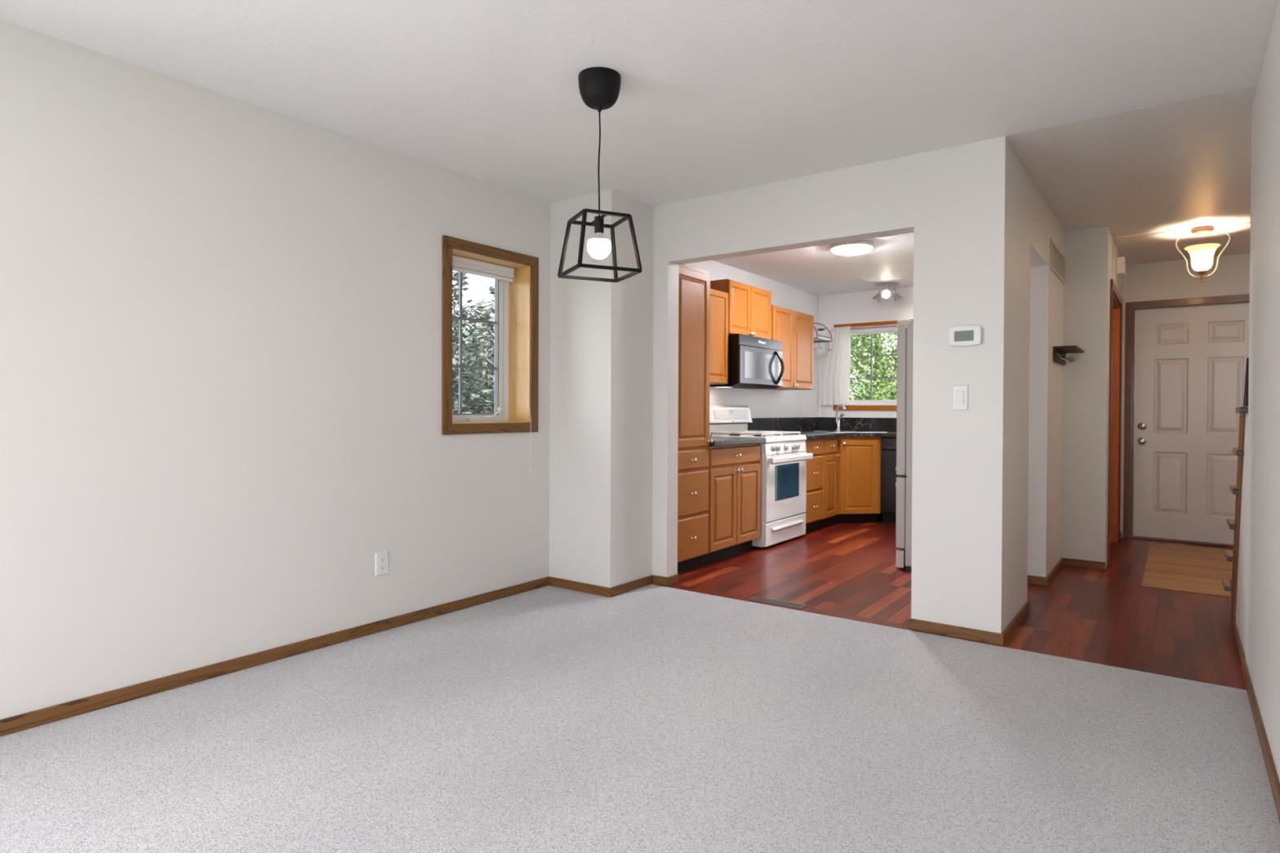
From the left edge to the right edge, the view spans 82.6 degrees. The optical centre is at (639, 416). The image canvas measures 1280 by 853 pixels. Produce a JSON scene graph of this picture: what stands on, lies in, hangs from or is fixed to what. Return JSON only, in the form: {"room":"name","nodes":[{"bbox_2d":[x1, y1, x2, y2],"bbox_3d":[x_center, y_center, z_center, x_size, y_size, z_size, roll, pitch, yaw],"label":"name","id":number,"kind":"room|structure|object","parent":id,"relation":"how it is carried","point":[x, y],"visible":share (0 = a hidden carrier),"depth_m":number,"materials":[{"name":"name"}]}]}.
{"room":"dining room","nodes":[
{"label":"dining room","id":0,"kind":"room"},
{"bbox_2d":[0,19,550,719],"bbox_3d":[-2.549,-0.129,2.211,0.271,2.440,7.340,1,1,36],"label":"wall","id":1,"kind":"structure","parent":0,"point":[221,314],"depth_m":3.04,"materials":[{"name":"white paint"}]},
{"bbox_2d":[0,576,550,736],"bbox_3d":[-2.508,1.065,2.045,0.013,0.056,6.510,1,1,36],"label":"baseboard","id":2,"kind":"structure","parent":1,"relation":"attached to","point":[38,717],"depth_m":3.10,"materials":[{"name":"brown wood"}]},
{"bbox_2d":[375,551,388,576],"bbox_3d":[-1.302,0.741,3.682,0.009,0.117,0.075,1,1,36],"label":"wall outlet","id":3,"kind":"object","parent":1,"relation":"attached to","point":[381,557],"visible":1,"depth_m":3.68,"materials":[{"name":"white plastic"}]},
{"bbox_2d":[379,556,385,562],"bbox_3d":[-1.299,0.722,3.679,0.002,0.028,0.033,1,1,36],"label":"receptacle","id":4,"kind":"object","parent":3,"relation":"attached to","point":[382,559],"depth_m":3.68,"materials":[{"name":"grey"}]},
{"bbox_2d":[379,564,385,570],"bbox_3d":[-1.300,0.761,3.680,0.002,0.028,0.033,1,1,36],"label":"receptacle","id":5,"kind":"object","parent":3,"relation":"attached to","point":[382,566],"depth_m":3.68,"materials":[{"name":"grey plastic"}]},
{"bbox_2d":[441,235,538,435],"bbox_3d":[-0.958,-0.448,4.338,0.270,1.087,0.732,1,1,36],"label":"window","id":6,"kind":"structure","parent":1,"relation":"in","point":[512,415],"depth_m":4.51,"materials":[{"name":"brown wood"}]},
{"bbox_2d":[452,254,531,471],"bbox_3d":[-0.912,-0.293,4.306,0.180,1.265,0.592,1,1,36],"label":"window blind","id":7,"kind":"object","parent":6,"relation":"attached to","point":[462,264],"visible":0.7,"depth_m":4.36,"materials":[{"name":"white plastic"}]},
{"bbox_2d":[549,189,653,587],"bbox_3d":[-0.241,-0.142,4.694,0.501,2.440,0.456,1,1,36],"label":"wall","id":8,"kind":"structure","parent":0,"point":[601,333],"depth_m":4.52,"materials":[{"name":"white paint"}]},
{"bbox_2d":[549,576,611,597],"bbox_3d":[-0.375,1.051,4.508,0.502,0.056,0.013,1,1,36],"label":"baseboard","id":9,"kind":"structure","parent":8,"relation":"attached to","point":[556,582],"depth_m":4.49,"materials":[{"name":"brown wood"}]},
{"bbox_2d":[611,574,653,597],"bbox_3d":[-0.045,1.052,4.544,0.013,0.056,0.436,1,1,36],"label":"baseboard","id":10,"kind":"structure","parent":8,"relation":"attached to","point":[629,586],"depth_m":4.52,"materials":[{"name":"brown wood"}]},
{"bbox_2d":[0,0,1278,295],"bbox_3d":[0.623,-1.385,2.513,5.200,0.107,11.600,1,1,36],"label":"ceiling","id":11,"kind":"structure","parent":0,"point":[716,96],"depth_m":2.97,"materials":[{"name":"white paint"}]},
{"bbox_2d":[557,66,642,282],"bbox_3d":[-0.161,-0.953,2.884,0.264,0.783,0.264,0,1,-24],"label":"pendant lamp","id":12,"kind":"object","parent":11,"relation":"hanging from","point":[599,87],"visible":1,"depth_m":2.84,"materials":[{"name":"black metal"}]},
{"bbox_2d":[594,215,604,233],"bbox_3d":[-0.162,-0.759,2.886,0.037,0.064,0.037,1,1,36],"label":"socket","id":13,"kind":"object","parent":12,"relation":"attached to","point":[598,220],"depth_m":2.87,"materials":[{"name":"black"}]},
{"bbox_2d":[828,240,875,255],"bbox_3d":[1.679,-1.328,5.778,0.352,0.072,0.352,1,1,36],"label":"ceiling lamp","id":14,"kind":"object","parent":11,"relation":"attached to","point":[858,246],"visible":0.98,"depth_m":5.68,"materials":[{"name":"white glass"}]},
{"bbox_2d":[871,282,902,302],"bbox_3d":[2.558,-1.280,7.561,0.263,0.192,0.244,0,1,-28],"label":"spotlight fixture","id":15,"kind":"object","parent":11,"relation":"attached to","point":[886,294],"visible":1,"depth_m":7.51,"materials":[{"name":"silver metal"}]},
{"bbox_2d":[1174,226,1231,282],"bbox_3d":[4.016,-1.151,5.207,0.242,0.382,0.208,0,1,-4],"label":"lamp","id":16,"kind":"object","parent":11,"relation":"hanging from","point":[1202,255],"visible":1,"depth_m":5.17,"materials":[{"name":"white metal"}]},
{"bbox_2d":[0,584,1279,852],"bbox_3d":[-1.229,1.131,1.174,3.849,0.050,7.222,1,1,36],"label":"floor","id":17,"kind":"structure","parent":0,"point":[651,718],"depth_m":2.42,"materials":[{"name":"grey carpet"}]},
{"bbox_2d":[684,260,818,417],"bbox_3d":[0.825,-0.157,6.836,0.200,2.440,4.110,1,1,36],"label":"wall","id":18,"kind":"structure","parent":0,"point":[762,403],"depth_m":7.41,"materials":[{"name":"white paint"}]},
{"bbox_2d":[709,288,728,384],"bbox_3d":[0.379,-0.642,5.749,0.362,0.751,0.771,1,1,36],"label":"upper cabinet","id":19,"kind":"object","parent":18,"relation":"attached to","point":[718,300],"visible":0.05,"depth_m":5.85,"materials":[{"name":"brown wood"}]},
{"bbox_2d":[710,279,771,339],"bbox_3d":[0.841,-0.910,6.373,0.362,0.451,0.778,1,1,36],"label":"upper cabinet","id":20,"kind":"object","parent":18,"relation":"attached to","point":[749,307],"visible":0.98,"depth_m":6.23,"materials":[{"name":"brown wood"}]},
{"bbox_2d":[709,333,784,389],"bbox_3d":[0.913,-0.467,6.358,0.500,0.430,0.804,1,1,36],"label":"microwave","id":21,"kind":"object","parent":20,"relation":"attached to","point":[754,362],"visible":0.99,"depth_m":6.14,"materials":[{"name":"black"}]},
{"bbox_2d":[746,417,819,431],"bbox_3d":[1.503,0.081,7.576,0.020,0.145,1.777,1,1,36],"label":"backsplash","id":22,"kind":"structure","parent":18,"relation":"attached to","point":[796,424],"depth_m":7.56,"materials":[{"name":"stone"}]},
{"bbox_2d":[760,304,813,390],"bbox_3d":[1.356,-0.649,7.077,0.362,0.753,0.958,1,1,36],"label":"upper cabinet","id":23,"kind":"object","parent":18,"relation":"attached to","point":[795,330],"visible":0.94,"depth_m":7.02,"materials":[{"name":"brown wood"}]},
{"bbox_2d":[813,322,832,351],"bbox_3d":[1.821,-0.864,7.725,0.337,0.314,0.418,1,1,36],"label":"wall rack","id":24,"kind":"object","parent":18,"relation":"attached to","point":[817,340],"visible":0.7,"depth_m":7.79,"materials":[{"name":"grey metal"}]},
{"bbox_2d":[652,135,1005,633],"bbox_3d":[0.747,-0.134,4.301,2.558,2.440,0.125,1,1,36],"label":"wall","id":25,"kind":"structure","parent":0,"point":[952,199],"depth_m":3.69,"materials":[{"name":"white paint"}]},
{"bbox_2d":[653,575,667,586],"bbox_3d":[0.131,1.052,4.677,0.113,0.056,0.013,1,1,36],"label":"baseboard","id":26,"kind":"structure","parent":25,"relation":"attached to","point":[660,580],"depth_m":4.67,"materials":[{"name":"brown wood"}]},
{"bbox_2d":[667,573,679,586],"bbox_3d":[0.212,1.052,4.703,0.013,0.056,0.125,1,1,36],"label":"baseboard","id":27,"kind":"object","parent":25,"relation":"attached to","point":[674,579],"visible":1,"depth_m":4.69,"materials":[{"name":"brown wood"}]},
{"bbox_2d":[907,617,1004,645],"bbox_3d":[1.562,1.067,3.623,0.448,0.056,0.013,1,1,36],"label":"baseboard","id":28,"kind":"structure","parent":25,"relation":"attached to","point":[981,636],"depth_m":3.61,"materials":[{"name":"brown wood"}]},
{"bbox_2d":[952,385,968,409],"bbox_3d":[1.582,-0.095,3.602,0.073,0.124,0.012,1,1,36],"label":"light switch","id":29,"kind":"object","parent":25,"relation":"attached to","point":[960,393],"visible":1,"depth_m":3.60,"materials":[{"name":"white plastic"}]},
{"bbox_2d":[948,324,982,346],"bbox_3d":[1.597,-0.398,3.581,0.152,0.103,0.025,1,1,36],"label":"thermostat","id":30,"kind":"object","parent":25,"relation":"attached to","point":[960,335],"visible":1,"depth_m":3.57,"materials":[{"name":"white plastic"}]},
{"bbox_2d":[817,286,913,417],"bbox_3d":[3.142,-0.154,7.589,2.640,2.440,0.150,1,1,36],"label":"wall","id":31,"kind":"structure","parent":0,"point":[856,307],"depth_m":8.02,"materials":[{"name":"white paint"}]},
{"bbox_2d":[820,404,826,415],"bbox_3d":[2.081,-0.073,8.272,0.075,0.117,0.009,1,1,36],"label":"wall outlet","id":32,"kind":"object","parent":31,"relation":"attached to","point":[823,407],"visible":1,"depth_m":8.27,"materials":[{"name":"white plastic"}]},
{"bbox_2d":[819,417,896,431],"bbox_3d":[2.644,0.083,7.852,1.530,0.145,0.020,1,1,36],"label":"backsplash","id":33,"kind":"structure","parent":31,"relation":"attached to","point":[851,424],"depth_m":8.01,"materials":[{"name":"stone"}]},
{"bbox_2d":[833,319,913,410],"bbox_3d":[2.802,-0.547,7.796,1.480,0.963,0.117,1,1,36],"label":"window","id":34,"kind":"structure","parent":31,"relation":"in","point":[855,405],"depth_m":7.97,"materials":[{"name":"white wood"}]},
{"bbox_2d":[819,324,897,404],"bbox_3d":[2.621,-0.562,7.836,1.440,0.865,0.067,1,1,36],"label":"curtain","id":35,"kind":"object","parent":34,"relation":"hanging from","point":[834,385],"visible":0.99,"depth_m":8.13,"materials":[{"name":"white fabric"}]},
{"bbox_2d":[652,520,1245,689],"bbox_3d":[2.754,1.108,5.444,5.200,0.051,4.378,1,1,36],"label":"floor","id":36,"kind":"structure","parent":0,"point":[1106,617],"depth_m":4.37,"materials":[{"name":"brown wood"}]},
{"bbox_2d":[677,446,708,573],"bbox_3d":[0.123,0.643,5.166,0.640,0.865,0.480,1,1,36],"label":"base cabinet","id":37,"kind":"object","parent":36,"relation":"on","point":[692,462],"visible":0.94,"depth_m":5.01,"materials":[{"name":"brown wood"}]},
{"bbox_2d":[678,264,713,448],"bbox_3d":[0.127,-0.413,5.157,0.640,1.244,0.480,1,1,36],"label":"pantry cabinet","id":38,"kind":"object","parent":37,"relation":"on","point":[694,283],"visible":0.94,"depth_m":5.00,"materials":[{"name":"brown wood"}]},
{"bbox_2d":[698,443,760,566],"bbox_3d":[0.507,0.639,5.689,0.640,0.865,0.813,1,1,36],"label":"base cabinet","id":39,"kind":"object","parent":36,"relation":"on","point":[734,470],"visible":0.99,"depth_m":5.47,"materials":[{"name":"brown wood"}]},
{"bbox_2d":[707,435,765,446],"bbox_3d":[0.506,0.114,5.688,0.652,0.184,0.816,1,1,36],"label":"countertop","id":40,"kind":"structure","parent":39,"relation":"on","point":[717,441],"depth_m":5.52,"materials":[{"name":"stone"}]},
{"bbox_2d":[709,404,813,548],"bbox_3d":[1.021,0.484,6.324,0.679,1.168,0.798,1,1,36],"label":"gas range","id":41,"kind":"object","parent":36,"relation":"on","point":[783,460],"visible":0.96,"depth_m":6.15,"materials":[{"name":"white metal"}]},
{"bbox_2d":[709,434,806,443],"bbox_3d":[1.000,0.184,6.337,0.610,0.048,0.798,1,1,36],"label":"cooktop","id":42,"kind":"object","parent":41,"relation":"in","point":[770,438],"depth_m":6.17,"materials":[{"name":"white metal"}]},
{"bbox_2d":[747,595,807,608],"bbox_3d":[0.800,1.083,4.253,0.335,0.004,0.088,1,1,36],"label":"floor vent","id":43,"kind":"object","parent":36,"relation":"in","point":[779,602],"visible":1,"depth_m":4.25,"materials":[{"name":"brown"}]},
{"bbox_2d":[803,438,823,531],"bbox_3d":[1.367,0.632,6.856,0.640,0.865,0.447,1,1,36],"label":"base cabinet","id":44,"kind":"object","parent":36,"relation":"on","point":[815,467],"visible":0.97,"depth_m":6.70,"materials":[{"name":"brown wood"}]},
{"bbox_2d":[814,437,840,528],"bbox_3d":[1.617,0.630,7.195,0.640,0.865,0.391,1,1,36],"label":"base cabinet","id":45,"kind":"object","parent":36,"relation":"on","point":[830,455],"visible":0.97,"depth_m":7.00,"materials":[{"name":"brown wood"}]},
{"bbox_2d":[830,436,882,524],"bbox_3d":[2.119,0.628,7.655,0.903,0.865,0.941,1,1,36],"label":"base cabinet","id":46,"kind":"object","parent":36,"relation":"on","point":[859,464],"visible":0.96,"depth_m":7.23,"materials":[{"name":"brown wood"}]},
{"bbox_2d":[746,417,896,439],"bbox_3d":[2.117,0.107,7.136,1.530,0.184,1.797,1,1,36],"label":"countertop","id":47,"kind":"structure","parent":46,"relation":"on","point":[806,425],"depth_m":7.81,"materials":[{"name":"stone"}]},
{"bbox_2d":[835,404,845,431],"bbox_3d":[2.158,0.006,7.809,0.065,0.289,0.177,0,1,-19],"label":"faucet","id":48,"kind":"object","parent":47,"relation":"on","point":[837,420],"visible":1,"depth_m":7.84,"materials":[{"name":"silver metal"}]},
{"bbox_2d":[812,431,887,432],"bbox_3d":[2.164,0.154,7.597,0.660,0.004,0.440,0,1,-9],"label":"sink","id":49,"kind":"object","parent":47,"relation":"in","point":[812,431],"visible":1,"depth_m":7.49,"materials":[{"name":"silver metal"}]},
{"bbox_2d":[880,436,899,524],"bbox_3d":[2.819,0.634,7.336,0.597,0.862,0.628,1,1,36],"label":"dishwasher","id":50,"kind":"object","parent":36,"relation":"on","point":[888,445],"visible":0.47,"depth_m":7.22,"materials":[{"name":"black metal"}]},
{"bbox_2d":[895,320,913,570],"bbox_3d":[2.390,0.201,5.316,0.790,1.765,0.910,1,1,36],"label":"refrigerator","id":51,"kind":"object","parent":36,"relation":"on","point":[904,468],"visible":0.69,"depth_m":5.15,"materials":[{"name":"grey metal"}]},
{"bbox_2d":[1142,542,1233,596],"bbox_3d":[4.042,1.086,5.289,0.602,0.006,1.900,1,1,36],"label":"floor mat","id":52,"kind":"object","parent":36,"relation":"on","point":[1200,570],"visible":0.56,"depth_m":5.18,"materials":[{"name":"brown wood"}]},
{"bbox_2d":[1222,357,1248,626],"bbox_3d":[3.448,0.425,3.373,1.119,1.360,1.286,1,1,36],"label":"staircase","id":53,"kind":"structure","parent":36,"relation":"on","point":[1229,585],"depth_m":3.56,"materials":[{"name":"brown wood"}]},
{"bbox_2d":[1000,137,1064,633],"bbox_3d":[2.893,-0.133,5.163,0.125,2.440,4.054,1,1,36],"label":"wall","id":54,"kind":"structure","parent":0,"point":[1033,425],"depth_m":4.10,"materials":[{"name":"white paint"}]},
{"bbox_2d":[1001,600,1030,644],"bbox_3d":[1.970,1.067,3.811,0.013,0.056,0.773,1,1,36],"label":"baseboard","id":55,"kind":"structure","parent":54,"relation":"attached to","point":[1011,627],"depth_m":3.77,"materials":[{"name":"brown wood"}]},
{"bbox_2d":[1027,575,1048,586],"bbox_3d":[2.567,1.061,4.727,0.138,0.056,0.013,1,1,36],"label":"baseboard","id":56,"kind":"object","parent":54,"relation":"attached to","point":[1032,580],"visible":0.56,"depth_m":4.71,"materials":[{"name":"brown wood"}]},
{"bbox_2d":[1046,558,1062,585],"bbox_3d":[2.852,1.060,5.008,0.013,0.056,0.777,1,1,36],"label":"baseboard","id":57,"kind":"structure","parent":54,"relation":"attached to","point":[1054,571],"depth_m":4.96,"materials":[{"name":"brown wood"}]},
{"bbox_2d":[1049,238,1065,284],"bbox_3d":[2.873,-1.060,5.009,0.010,0.196,0.708,1,1,36],"label":"air vent","id":58,"kind":"object","parent":54,"relation":"in","point":[1057,260],"visible":1,"depth_m":4.97,"materials":[{"name":"beige metal"}]},
{"bbox_2d":[1053,345,1084,364],"bbox_3d":[2.973,-0.423,5.048,0.135,0.098,0.530,1,1,36],"label":"shelf","id":59,"kind":"object","parent":54,"relation":"attached to","point":[1059,352],"visible":1,"depth_m":4.97,"materials":[{"name":"brown wood"}]},
{"bbox_2d":[1061,226,1123,568],"bbox_3d":[3.701,-0.137,5.923,0.276,2.440,1.690,1,1,36],"label":"wall","id":60,"kind":"structure","parent":0,"point":[1091,254],"depth_m":5.24,"materials":[{"name":"white paint"}]},
{"bbox_2d":[1061,557,1105,570],"bbox_3d":[3.190,1.059,5.250,0.271,0.056,0.013,1,1,36],"label":"baseboard","id":61,"kind":"structure","parent":60,"relation":"attached to","point":[1066,562],"depth_m":5.24,"materials":[{"name":"brown wood"}]},
{"bbox_2d":[1106,279,1122,564],"bbox_3d":[3.754,0.036,5.861,0.135,2.095,1.220,1,1,36],"label":"door","id":62,"kind":"structure","parent":60,"relation":"in","point":[1116,300],"depth_m":6.26,"materials":[{"name":"brown wood"}]},
{"bbox_2d":[1115,256,1126,276],"bbox_3d":[3.829,-1.196,5.798,0.058,0.130,0.150,1,1,36],"label":"door chime","id":63,"kind":"object","parent":60,"relation":"attached to","point":[1121,264],"visible":1,"depth_m":5.74,"materials":[{"name":"white plastic"}]},
{"bbox_2d":[1120,253,1249,537],"bbox_3d":[5.059,-0.129,6.085,2.270,2.432,0.200,1,1,36],"label":"wall","id":64,"kind":"structure","parent":0,"point":[1163,280],"depth_m":6.29,"materials":[{"name":"white paint"}]},
{"bbox_2d":[1123,293,1249,547],"bbox_3d":[4.769,0.036,6.229,1.039,2.097,0.153,1,1,36],"label":"door","id":65,"kind":"structure","parent":64,"relation":"in","point":[1185,359],"depth_m":6.28,"materials":[{"name":"painted wood"},{"name":"brown wood frame"},{"name":"metal knobs"}]},
{"bbox_2d":[1235,0,1279,782],"bbox_3d":[1.317,-0.104,1.258,0.130,2.440,5.988,1,1,36],"label":"wall","id":66,"kind":"structure","parent":0,"point":[1262,658],"depth_m":2.57,"materials":[{"name":"white paint"}]},
{"bbox_2d":[1232,622,1279,822],"bbox_3d":[1.256,1.087,1.310,0.016,0.056,5.988,1,1,36],"label":"baseboard","id":67,"kind":"structure","parent":66,"relation":"attached to","point":[1274,783],"depth_m":2.48,"materials":[{"name":"brown wood"}]},
{"label":"outside","id":68,"kind":"structure","parent":0,"visible":0},
{"bbox_3d":[2.958,1.547,4.041,60.000,0.100,70.000,1,1,36],"label":"ground","id":69,"kind":"structure","parent":68,"visible":0},
{"bbox_2d":[452,271,494,415],"bbox_3d":[-2.604,-0.835,8.559,3.615,4.535,3.654,1,1,36],"label":"spruce tree","id":70,"kind":"object","parent":69,"relation":"on","point":[469,399],"visible":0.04,"depth_m":8.39,"materials":[{"name":"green plant"}]},
{"bbox_2d":[452,282,494,413],"bbox_3d":[-1.987,-0.977,12.534,4.376,4.751,4.438,1,1,36],"label":"spruce tree","id":71,"kind":"object","parent":69,"relation":"on","point":[489,353],"visible":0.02,"depth_m":12.10,"materials":[{"name":"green plant"}]},
{"bbox_2d":[452,302,494,406],"bbox_3d":[-3.986,-0.666,17.174,4.735,4.070,4.452,0,1,26],"label":"spruce tree","id":72,"kind":"object","parent":69,"relation":"on","point":[469,308],"visible":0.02,"depth_m":17.16,"materials":[{"name":"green plant"}]},
{"bbox_2d":[849,333,897,399],"bbox_3d":[3.566,-0.716,11.594,4.342,4.414,4.276,0,1,17],"label":"leafy tree","id":73,"kind":"object","parent":69,"relation":"on","point":[881,388],"visible":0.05,"depth_m":10.39,"materials":[{"name":"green plant"}]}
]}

